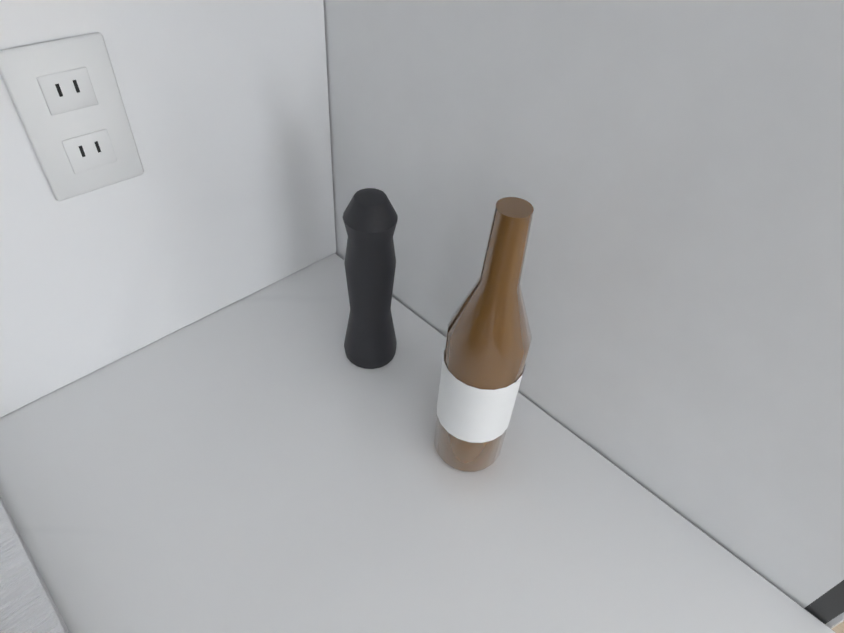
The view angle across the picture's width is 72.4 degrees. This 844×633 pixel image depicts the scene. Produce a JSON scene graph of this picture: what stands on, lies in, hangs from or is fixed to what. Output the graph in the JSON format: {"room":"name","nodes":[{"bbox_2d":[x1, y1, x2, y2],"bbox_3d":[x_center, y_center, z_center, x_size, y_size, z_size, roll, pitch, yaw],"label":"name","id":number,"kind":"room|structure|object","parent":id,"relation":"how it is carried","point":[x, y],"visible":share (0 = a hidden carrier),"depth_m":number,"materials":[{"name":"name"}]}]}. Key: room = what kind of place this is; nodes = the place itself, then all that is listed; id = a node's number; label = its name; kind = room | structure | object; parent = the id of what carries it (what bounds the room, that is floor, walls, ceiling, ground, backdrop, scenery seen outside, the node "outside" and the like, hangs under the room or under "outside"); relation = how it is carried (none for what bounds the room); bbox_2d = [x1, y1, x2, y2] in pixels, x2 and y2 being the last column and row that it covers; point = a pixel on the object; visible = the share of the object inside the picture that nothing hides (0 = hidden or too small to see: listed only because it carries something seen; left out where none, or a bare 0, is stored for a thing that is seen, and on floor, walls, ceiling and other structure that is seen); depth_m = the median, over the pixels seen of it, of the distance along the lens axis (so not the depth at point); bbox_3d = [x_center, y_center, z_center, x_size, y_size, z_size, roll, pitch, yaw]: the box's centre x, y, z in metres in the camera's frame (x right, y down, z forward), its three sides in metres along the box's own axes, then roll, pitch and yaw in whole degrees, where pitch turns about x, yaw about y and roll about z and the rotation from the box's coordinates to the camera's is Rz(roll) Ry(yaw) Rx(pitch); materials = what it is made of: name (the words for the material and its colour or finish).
{"room":"kitchen","nodes":[
{"label":"kitchen","id":0,"kind":"room"},
{"bbox_2d":[832,621,843,632],"bbox_3d":[3.059,2.408,-0.188,7.048,0.100,8.220,-32,55,-32],"label":"floor","id":1,"kind":"structure","parent":0,"point":[839,628],"depth_m":1.32,"materials":[{"name":"brown wood"}]},
{"bbox_2d":[323,0,843,628],"bbox_3d":[0.474,-0.370,0.642,0.988,2.450,0.642,-32,55,-32],"label":"wall","id":2,"kind":"structure","parent":1,"relation":"on","point":[671,172],"depth_m":0.42,"materials":[{"name":"paint"}]},
{"bbox_3d":[-0.535,0.795,0.469,1.685,0.883,0.630,-32,55,-32],"label":"base cabinet","id":3,"kind":"object","parent":1,"relation":"on","visible":0},
{"bbox_2d":[0,253,835,632],"bbox_3d":[-0.503,0.467,0.150,1.685,0.030,0.642,-32,55,-32],"label":"countertop","id":4,"kind":"structure","parent":3,"relation":"on","point":[266,459],"depth_m":0.49,"materials":[{"name":"stone"}]},
{"bbox_2d":[0,495,69,632],"bbox_3d":[-0.523,0.445,0.111,0.910,0.052,0.520,-32,55,-32],"label":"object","id":5,"kind":"object","parent":4,"relation":"in","point":[27,604],"depth_m":0.41,"materials":[{"name":"silver metal"}]},
{"bbox_2d":[343,188,397,368],"bbox_3d":[-0.049,-0.034,0.551,0.056,0.195,0.056,-32,55,-32],"label":"pepper mill","id":6,"kind":"object","parent":4,"relation":"on","point":[370,217],"visible":1,"depth_m":0.52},
{"bbox_2d":[434,197,533,471],"bbox_3d":[0.050,0.025,0.450,0.065,0.260,0.065,-32,55,-32],"label":"oil bottle","id":7,"kind":"object","parent":4,"relation":"on","point":[488,341],"visible":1,"depth_m":0.42,"materials":[{"name":"orange glass"}]},
{"bbox_3d":[-0.777,0.041,0.086,3.750,2.470,0.120,-32,55,-32],"label":"wall","id":8,"kind":"structure","parent":0,"visible":0},
{"bbox_2d":[0,0,335,417],"bbox_3d":[-0.699,0.063,0.072,1.685,0.636,0.020,-32,55,-32],"label":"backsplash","id":9,"kind":"structure","parent":8,"relation":"attached to","point":[225,199],"depth_m":0.53,"materials":[{"name":"paint"}]},
{"bbox_2d":[0,32,143,200],"bbox_3d":[-0.262,-0.149,0.439,0.072,0.115,0.007,-32,55,-32],"label":"outlet","id":10,"kind":"object","parent":9,"relation":"attached to","point":[65,96],"visible":1,"depth_m":0.43,"materials":[{"name":"white plastic"}]}
]}

